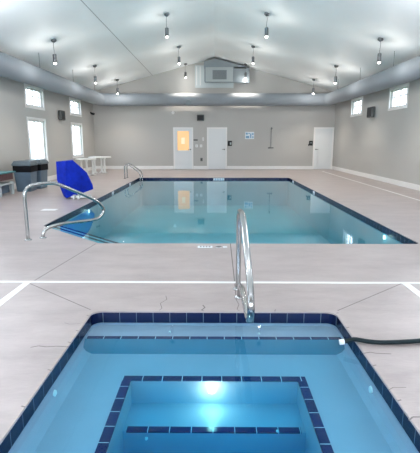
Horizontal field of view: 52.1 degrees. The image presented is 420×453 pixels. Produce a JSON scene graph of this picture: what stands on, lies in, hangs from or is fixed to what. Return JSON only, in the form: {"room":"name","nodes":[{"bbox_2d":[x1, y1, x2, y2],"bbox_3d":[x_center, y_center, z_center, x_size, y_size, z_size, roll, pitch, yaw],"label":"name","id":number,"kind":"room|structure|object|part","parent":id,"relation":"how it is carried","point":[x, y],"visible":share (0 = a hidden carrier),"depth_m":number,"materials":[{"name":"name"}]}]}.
{"room":"indoor swimming pool","nodes":[
{"label":"indoor swimming pool","id":0,"kind":"room"},
{"bbox_2d":[0,76,94,183],"bbox_3d":[-6.184,-2.518,10.313,0.160,3.870,24.300,0,11,1],"label":"wall","id":1,"kind":"structure","parent":0,"point":[14,146],"depth_m":15.77,"materials":[{"name":"grey paint"}]},
{"bbox_2d":[24,83,44,110],"bbox_3d":[-6.099,-4.447,14.856,0.140,0.760,1.610,0,11,1],"label":"window","id":2,"kind":"structure","parent":1,"relation":"in","point":[28,105],"depth_m":14.85,"materials":[{"name":"white paint"}]},
{"bbox_3d":[-6.144,-4.447,14.856,0.050,0.580,1.430,0,11,1],"label":"sash","id":3,"kind":"part","parent":2,"relation":"part of","materials":[{"name":"white glass"}]},
{"bbox_2d":[26,117,48,161],"bbox_3d":[-6.099,-3.030,15.141,0.140,1.550,1.610,0,11,1],"label":"window","id":4,"kind":"structure","parent":1,"relation":"in","point":[32,119],"depth_m":15.19,"materials":[{"name":"white paint"}]},
{"bbox_3d":[-6.144,-3.031,15.141,0.050,1.370,1.430,0,11,1],"label":"sash","id":5,"kind":"part","parent":4,"relation":"part of","materials":[{"name":"white paint"}]},
{"bbox_2d":[9,167,91,190],"bbox_3d":[-6.093,-0.704,10.677,0.020,0.170,24.300,0,11,1],"label":"baseboard","id":6,"kind":"structure","parent":1,"relation":"attached to","point":[52,177],"depth_m":16.46,"materials":[{"name":"white paint"}]},
{"bbox_2d":[58,110,65,119],"bbox_3d":[-5.954,-4.462,17.264,0.168,0.380,0.420,0,11,1],"label":"wall speaker","id":7,"kind":"object","parent":1,"relation":"attached to","point":[61,112],"visible":1,"depth_m":17.09,"materials":[{"name":"grey"}]},
{"bbox_2d":[69,97,81,116],"bbox_3d":[-6.059,-5.325,19.218,0.140,0.760,1.610,0,11,1],"label":"window","id":8,"kind":"structure","parent":1,"relation":"in","point":[71,98],"depth_m":19.24,"materials":[{"name":"white paint"}]},
{"bbox_3d":[-6.104,-5.325,19.219,0.050,0.580,1.430,0,11,1],"label":"sash","id":9,"kind":"part","parent":8,"relation":"part of","materials":[{"name":"white glass"}]},
{"bbox_2d":[70,122,83,157],"bbox_3d":[-6.059,-3.908,19.503,0.140,1.550,1.610,0,11,1],"label":"window","id":10,"kind":"structure","parent":1,"relation":"in","point":[71,123],"depth_m":19.58,"materials":[{"name":"white paint"}]},
{"bbox_3d":[-6.104,-3.908,19.504,0.050,1.370,1.430,0,11,1],"label":"sash","id":11,"kind":"part","parent":10,"relation":"part of","materials":[{"name":"white glass"}]},
{"bbox_2d":[0,169,419,443],"bbox_3d":[0.096,-0.604,10.639,12.400,0.015,24.300,0,11,1],"label":"floor","id":12,"kind":"structure","parent":0,"point":[40,322],"depth_m":4.79,"materials":[{"name":"concrete"}]},
{"bbox_2d":[0,171,15,197],"bbox_3d":[-5.777,-1.079,11.348,0.540,0.640,1.870,0,11,1],"label":"picnic table","id":13,"kind":"object","parent":12,"relation":"on","point":[4,175],"visible":1,"depth_m":11.87,"materials":[{"name":"teal"}]},
{"bbox_3d":[-5.797,-0.935,11.342,0.300,0.240,1.500,0,11,1],"label":"panel","id":14,"kind":"part","parent":13,"relation":"part of","materials":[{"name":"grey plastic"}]},
{"bbox_3d":[-5.727,-1.070,11.314,0.440,0.035,1.700,0,11,1],"label":"shelf rail","id":15,"kind":"part","parent":13,"relation":"part of","materials":[{"name":"grey"}]},
{"bbox_3d":[-5.585,-1.096,12.144,0.070,0.360,0.100,0,11,1],"label":"leg","id":16,"kind":"part","parent":13,"relation":"part of","materials":[{"name":"grey plastic"}]},
{"bbox_2d":[0,282,30,305],"bbox_3d":[-1.987,1.181,1.725,0.075,0.004,5.880,0,11,1],"label":"trim","id":17,"kind":"structure","parent":12,"relation":"on","point":[11,294],"depth_m":4.30,"materials":[{"name":"white paint"}]},
{"bbox_2d":[11,160,37,191],"bbox_3d":[-5.503,-1.515,12.854,0.560,0.900,0.600,0,11,-2],"label":"trash bin","id":18,"kind":"object","parent":12,"relation":"on","point":[25,174],"visible":0.96,"depth_m":12.62,"materials":[{"name":"grey plastic"}]},
{"bbox_2d":[11,160,37,165],"bbox_3d":[-5.503,-1.887,12.780,0.560,0.140,0.600,0,11,-2],"label":"hood","id":19,"kind":"object","parent":18,"relation":"attached to","point":[20,162],"depth_m":12.51,"materials":[{"name":"grey plastic"}]},
{"bbox_2d":[29,159,48,188],"bbox_3d":[-5.476,-1.667,13.609,0.560,0.900,0.600,0,11,2],"label":"trash bin","id":20,"kind":"object","parent":12,"relation":"on","point":[42,166],"visible":0.52,"depth_m":13.47,"materials":[{"name":"grey plastic"}]},
{"bbox_2d":[29,159,48,163],"bbox_3d":[-5.476,-2.039,13.534,0.560,0.140,0.600,0,11,2],"label":"hood","id":21,"kind":"object","parent":20,"relation":"attached to","point":[40,161],"depth_m":13.50,"materials":[{"name":"grey plastic"}]},
{"bbox_2d":[40,209,57,210],"bbox_3d":[-3.515,-0.368,9.420,0.320,0.006,0.210,0,11,1],"label":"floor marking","id":22,"kind":"object","parent":12,"relation":"on","point":[42,209],"visible":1,"depth_m":9.43,"materials":[{"name":"white paint"}]},
{"bbox_2d":[23,181,104,240],"bbox_3d":[-2.313,-0.304,6.914,1.392,0.876,0.110,-11,16,-43],"label":"handrail","id":23,"kind":"object","parent":12,"relation":"on","point":[29,186],"visible":1,"depth_m":6.74,"materials":[{"name":"silver metal"}]},
{"bbox_2d":[56,160,92,197],"bbox_3d":[-3.600,-1.282,11.427,1.099,0.963,0.788,0,11,1],"label":"lift cover","id":24,"kind":"object","parent":12,"relation":"on","point":[69,173],"visible":0.92,"depth_m":11.13,"materials":[{"name":"blue fabric"}]},
{"bbox_2d":[71,194,91,198],"bbox_3d":[-3.339,-0.767,11.128,0.520,0.115,0.220,0,11,1],"label":"lift","id":25,"kind":"object","parent":12,"relation":"on","point":[73,196],"visible":0.75,"depth_m":11.10,"materials":[{"name":"white plastic"}]},
{"bbox_2d":[75,158,95,175],"bbox_3d":[-5.282,-2.532,18.360,0.857,0.717,1.020,0,11,1],"label":"plastic table","id":26,"kind":"object","parent":12,"relation":"on","point":[80,159],"visible":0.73,"depth_m":18.31,"materials":[{"name":"white"}]},
{"bbox_2d":[88,156,110,173],"bbox_3d":[-5.010,-2.805,19.629,1.020,0.752,1.020,0,11,1],"label":"plastic table","id":27,"kind":"object","parent":12,"relation":"on","point":[100,157],"visible":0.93,"depth_m":19.53,"materials":[{"name":"white"}]},
{"bbox_3d":[-4.791,-2.791,19.527,0.160,0.671,0.160,0,11,1],"label":"leg","id":28,"kind":"part","parent":27,"relation":"part of","materials":[{"name":"white plastic"}]},
{"bbox_2d":[124,164,140,180],"bbox_3d":[-3.074,-2.027,16.962,0.692,0.885,0.110,0,11,1],"label":"ladder rail","id":29,"kind":"object","parent":12,"relation":"on","point":[125,164],"visible":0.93,"depth_m":16.91,"materials":[{"name":"silver metal"}]},
{"bbox_2d":[126,163,142,179],"bbox_3d":[-3.070,-2.126,17.452,0.692,0.885,0.110,0,11,1],"label":"ladder rail","id":30,"kind":"object","parent":12,"relation":"on","point":[128,163],"visible":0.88,"depth_m":17.41,"materials":[{"name":"silver metal"}]},
{"bbox_2d":[0,312,419,452],"bbox_3d":[0.023,1.355,2.806,2.186,0.736,2.292,0,11,1],"label":"hot tub","id":31,"kind":"object","parent":12,"relation":"in","point":[127,382],"visible":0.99,"depth_m":3.10,"materials":[{"name":"blue paint"}]},
{"bbox_2d":[208,386,214,393],"bbox_3d":[0.014,1.191,3.132,0.051,0.051,0.015,0,11,1],"label":"light","id":32,"kind":"object","parent":31,"relation":"attached to","point":[211,389],"depth_m":3.13,"materials":[{"name":"white"}]},
{"bbox_2d":[0,281,419,283],"bbox_3d":[0.040,0.599,4.619,10.200,0.004,0.050,0,11,1],"label":"trim","id":33,"kind":"structure","parent":12,"relation":"on","point":[0,281],"depth_m":4.61,"materials":[{"name":"white paint"}]},
{"bbox_2d":[198,246,226,247],"bbox_3d":[0.035,0.290,6.151,0.420,0.005,0.095,0,11,1],"label":"depth marker","id":34,"kind":"object","parent":12,"relation":"on","point":[198,246],"visible":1,"depth_m":6.13,"materials":[{"name":"white"}]},
{"bbox_2d":[45,178,417,243],"bbox_3d":[0.090,-0.300,12.048,6.137,1.136,11.458,0,11,1],"label":"swimming pool","id":35,"kind":"object","parent":12,"relation":"in","point":[147,210],"visible":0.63,"depth_m":12.99,"materials":[{"name":"blue liquid"}]},
{"bbox_2d":[233,208,254,322],"bbox_3d":[0.290,0.343,3.697,0.110,0.876,1.392,0,11,0],"label":"handrail","id":36,"kind":"object","parent":12,"relation":"on","point":[248,301],"visible":1,"depth_m":3.51,"materials":[{"name":"silver metal"}]},
{"bbox_2d":[322,171,419,200],"bbox_3d":[5.341,-1.048,12.802,0.060,0.004,16.791,0,11,1],"label":"trim","id":37,"kind":"structure","parent":12,"relation":"on","point":[322,171],"depth_m":13.53,"materials":[{"name":"white paint"}]},
{"bbox_2d":[339,337,419,344],"bbox_3d":[1.952,0.885,3.166,1.955,0.064,0.148,1,11,6],"label":"hose","id":38,"kind":"object","parent":12,"relation":"on","point":[351,339],"visible":1,"depth_m":3.21,"materials":[{"name":"black rubber"}]},
{"bbox_2d":[403,284,419,296],"bbox_3d":[2.053,1.188,1.689,0.075,0.004,5.880,0,11,1],"label":"trim","id":39,"kind":"structure","parent":12,"relation":"on","point":[410,287],"depth_m":4.39,"materials":[{"name":"white paint"}]},
{"bbox_2d":[0,0,419,90],"bbox_3d":[0.096,-5.247,9.705,12.720,1.800,24.620,0,11,1],"label":"ceiling","id":40,"kind":"structure","parent":0,"point":[126,40],"depth_m":13.34,"materials":[{"name":"white paint"}]},
{"bbox_2d":[51,39,56,63],"bbox_3d":[-4.446,-5.000,12.297,0.155,0.691,0.160,0,11,1],"label":"pendant lamp","id":41,"kind":"object","parent":40,"relation":"hanging from","point":[52,40],"visible":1,"depth_m":12.28,"materials":[{"name":"silver metal"}]},
{"bbox_3d":[-4.451,-4.822,12.332,0.110,0.255,0.110,0,11,1],"label":"lamp shade","id":42,"kind":"part","parent":41,"relation":"part of","materials":[{"name":"silver metal"}]},
{"bbox_2d":[93,65,96,83],"bbox_3d":[-4.407,-5.848,16.512,0.155,0.691,0.160,0,11,1],"label":"pendant lamp","id":43,"kind":"object","parent":40,"relation":"hanging from","point":[95,66],"visible":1,"depth_m":16.49,"materials":[{"name":"silver metal"}]},
{"bbox_2d":[164,13,168,37],"bbox_3d":[-1.271,-5.933,12.691,0.155,0.691,0.160,0,11,1],"label":"pendant lamp","id":44,"kind":"object","parent":40,"relation":"hanging from","point":[165,14],"visible":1,"depth_m":12.68,"materials":[{"name":"silver metal"}]},
{"bbox_3d":[-1.276,-5.756,12.727,0.110,0.255,0.110,0,11,1],"label":"lamp shade","id":45,"kind":"part","parent":44,"relation":"part of","materials":[{"name":"silver metal"}]},
{"bbox_2d":[0,51,419,105],"bbox_3d":[0.115,-4.148,9.827,11.892,0.948,24.006,0,11,1],"label":"air duct","id":46,"kind":"object","parent":40,"relation":"hanging from","point":[11,67],"visible":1,"depth_m":19.16,"materials":[{"name":"grey metal"}]},
{"bbox_2d":[264,12,268,37],"bbox_3d":[1.648,-5.865,12.525,0.155,0.691,0.160,0,11,1],"label":"pendant lamp","id":47,"kind":"object","parent":40,"relation":"hanging from","point":[265,13],"visible":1,"depth_m":12.51,"materials":[{"name":"silver metal"}]},
{"bbox_2d":[334,65,337,83],"bbox_3d":[4.803,-5.810,16.434,0.155,0.691,0.160,0,11,1],"label":"pendant lamp","id":48,"kind":"object","parent":40,"relation":"hanging from","point":[335,66],"visible":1,"depth_m":16.42,"materials":[{"name":"silver metal"}]},
{"bbox_2d":[377,37,382,63],"bbox_3d":[4.762,-4.933,12.071,0.155,0.691,0.160,0,11,1],"label":"pendant lamp","id":49,"kind":"object","parent":40,"relation":"hanging from","point":[379,54],"visible":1,"depth_m":12.06,"materials":[{"name":"silver metal"}]},
{"bbox_3d":[4.767,-4.755,12.107,0.110,0.255,0.110,0,11,1],"label":"lamp shade","id":50,"kind":"part","parent":49,"relation":"part of","materials":[{"name":"glass"}]},
{"bbox_2d":[93,58,335,168],"bbox_3d":[0.208,-5.747,22.079,12.720,5.560,0.160,0,11,1],"label":"wall","id":51,"kind":"structure","parent":0,"point":[135,135],"depth_m":22.09,"materials":[{"name":"grey paint"}]},
{"bbox_2d":[173,127,192,168],"bbox_3d":[-1.386,-4.050,22.315,1.035,2.140,0.077,0,11,1],"label":"door","id":52,"kind":"structure","parent":51,"relation":"in","point":[182,136],"depth_m":22.32,"materials":[{"name":"white paint"}]},
{"bbox_3d":[-1.386,-4.437,22.261,0.605,0.980,0.006,0,11,1],"label":"glass","id":53,"kind":"part","parent":52,"relation":"part of","materials":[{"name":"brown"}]},
{"bbox_2d":[197,115,203,120],"bbox_3d":[-0.484,-5.549,21.958,0.360,0.300,0.168,0,11,1],"label":"wall speaker","id":54,"kind":"object","parent":51,"relation":"attached to","point":[199,117],"visible":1,"depth_m":21.88,"materials":[{"name":"grey plastic"}]},
{"bbox_2d":[96,166,311,168],"bbox_3d":[-0.328,-3.088,22.527,11.330,0.170,0.020,0,11,1],"label":"baseboard","id":55,"kind":"structure","parent":51,"relation":"attached to","point":[97,167],"depth_m":22.51,"materials":[{"name":"white paint"}]},
{"bbox_2d":[207,127,226,168],"bbox_3d":[0.364,-4.047,22.299,1.045,2.140,0.077,0,11,1],"label":"door","id":56,"kind":"structure","parent":51,"relation":"in","point":[216,136],"depth_m":22.32,"materials":[{"name":"white paint"}]},
{"bbox_2d":[195,59,249,87],"bbox_3d":[0.604,-7.595,21.327,2.720,1.320,0.578,0,11,1],"label":"handler","id":57,"kind":"object","parent":51,"relation":"attached to","point":[215,73],"visible":1,"depth_m":21.12,"materials":[{"name":"white"}]},
{"bbox_3d":[0.217,-7.530,21.613,1.940,1.080,0.050,0,11,1],"label":"backing panel","id":58,"kind":"part","parent":57,"relation":"part of","materials":[{"name":"white"}]},
{"bbox_2d":[212,70,226,78],"bbox_3d":[0.472,-7.443,21.079,0.700,0.440,0.028,0,11,1],"label":"grille","id":59,"kind":"object","parent":57,"relation":"attached to","point":[216,74],"depth_m":21.08,"materials":[{"name":"grey metal"}]},
{"bbox_3d":[0.842,-7.561,21.056,2.240,0.980,0.020,0,11,1],"label":"frame","id":60,"kind":"part","parent":57,"relation":"part of","materials":[{"name":"grey metal"}]},
{"bbox_2d":[245,132,253,138],"bbox_3d":[2.042,-4.697,22.184,0.470,0.360,0.015,0,11,1],"label":"sign","id":61,"kind":"object","parent":51,"relation":"attached to","point":[248,135],"visible":1,"depth_m":22.18,"materials":[{"name":"white"}]},
{"bbox_2d":[312,127,333,168],"bbox_3d":[5.859,-4.037,22.250,1.035,2.140,0.077,0,11,1],"label":"door","id":62,"kind":"structure","parent":51,"relation":"in","point":[323,140],"depth_m":22.26,"materials":[{"name":"white paint"}]},
{"bbox_2d":[333,79,419,184],"bbox_3d":[6.376,-2.496,10.200,0.160,3.870,24.300,0,11,1],"label":"wall","id":63,"kind":"structure","parent":0,"point":[386,144],"depth_m":15.91,"materials":[{"name":"grey paint"}]},
{"bbox_2d":[350,96,362,116],"bbox_3d":[6.417,-5.187,18.686,0.140,0.780,1.520,0,11,1],"label":"window","id":64,"kind":"structure","parent":63,"relation":"in","point":[361,97],"depth_m":18.70,"materials":[{"name":"white paint"}]},
{"bbox_3d":[6.462,-5.187,18.686,0.050,0.600,1.340,0,11,1],"label":"sash","id":65,"kind":"part","parent":64,"relation":"part of","materials":[{"name":"white glass"}]},
{"bbox_2d":[367,106,374,117],"bbox_3d":[6.274,-4.450,16.745,0.168,0.400,0.520,0,11,1],"label":"wall speaker","id":66,"kind":"object","parent":63,"relation":"attached to","point":[370,110],"visible":1,"depth_m":16.58,"materials":[{"name":"grey plastic"}]},
{"bbox_2d":[367,107,371,116],"bbox_3d":[6.194,-4.450,16.745,0.008,0.340,0.460,0,11,1],"label":"speaker grille","id":67,"kind":"object","parent":66,"relation":"attached to","point":[369,110],"depth_m":16.69,"materials":[{"name":"black plastic"}]},
{"bbox_2d":[332,166,419,190],"bbox_3d":[6.286,-0.682,10.566,0.020,0.170,24.300,0,11,1],"label":"baseboard","id":68,"kind":"structure","parent":63,"relation":"attached to","point":[379,178],"depth_m":15.86,"materials":[{"name":"white paint"}]},
{"bbox_2d":[388,83,408,110],"bbox_3d":[6.377,-4.339,14.471,0.140,0.780,1.520,0,11,1],"label":"window","id":69,"kind":"structure","parent":63,"relation":"in","point":[400,106],"depth_m":14.48,"materials":[{"name":"white paint"}]},
{"bbox_3d":[6.422,-4.339,14.470,0.050,0.600,1.340,0,11,1],"label":"sash","id":70,"kind":"part","parent":69,"relation":"part of","materials":[{"name":"white paint"}]},
{"label":"outside","id":71,"kind":"structure","parent":0,"visible":0},
{"bbox_3d":[0.114,-0.529,12.643,80.000,0.050,65.000,0,11,1],"label":"lawn","id":72,"kind":"structure","parent":71,"visible":0},
{"bbox_2d":[30,137,42,158],"bbox_3d":[-12.776,-2.908,18.895,0.100,2.150,29.960,0,11,1],"label":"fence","id":73,"kind":"object","parent":72,"relation":"on","point":[32,138],"visible":0.13,"depth_m":31.25,"materials":[{"name":"white"}]}
]}

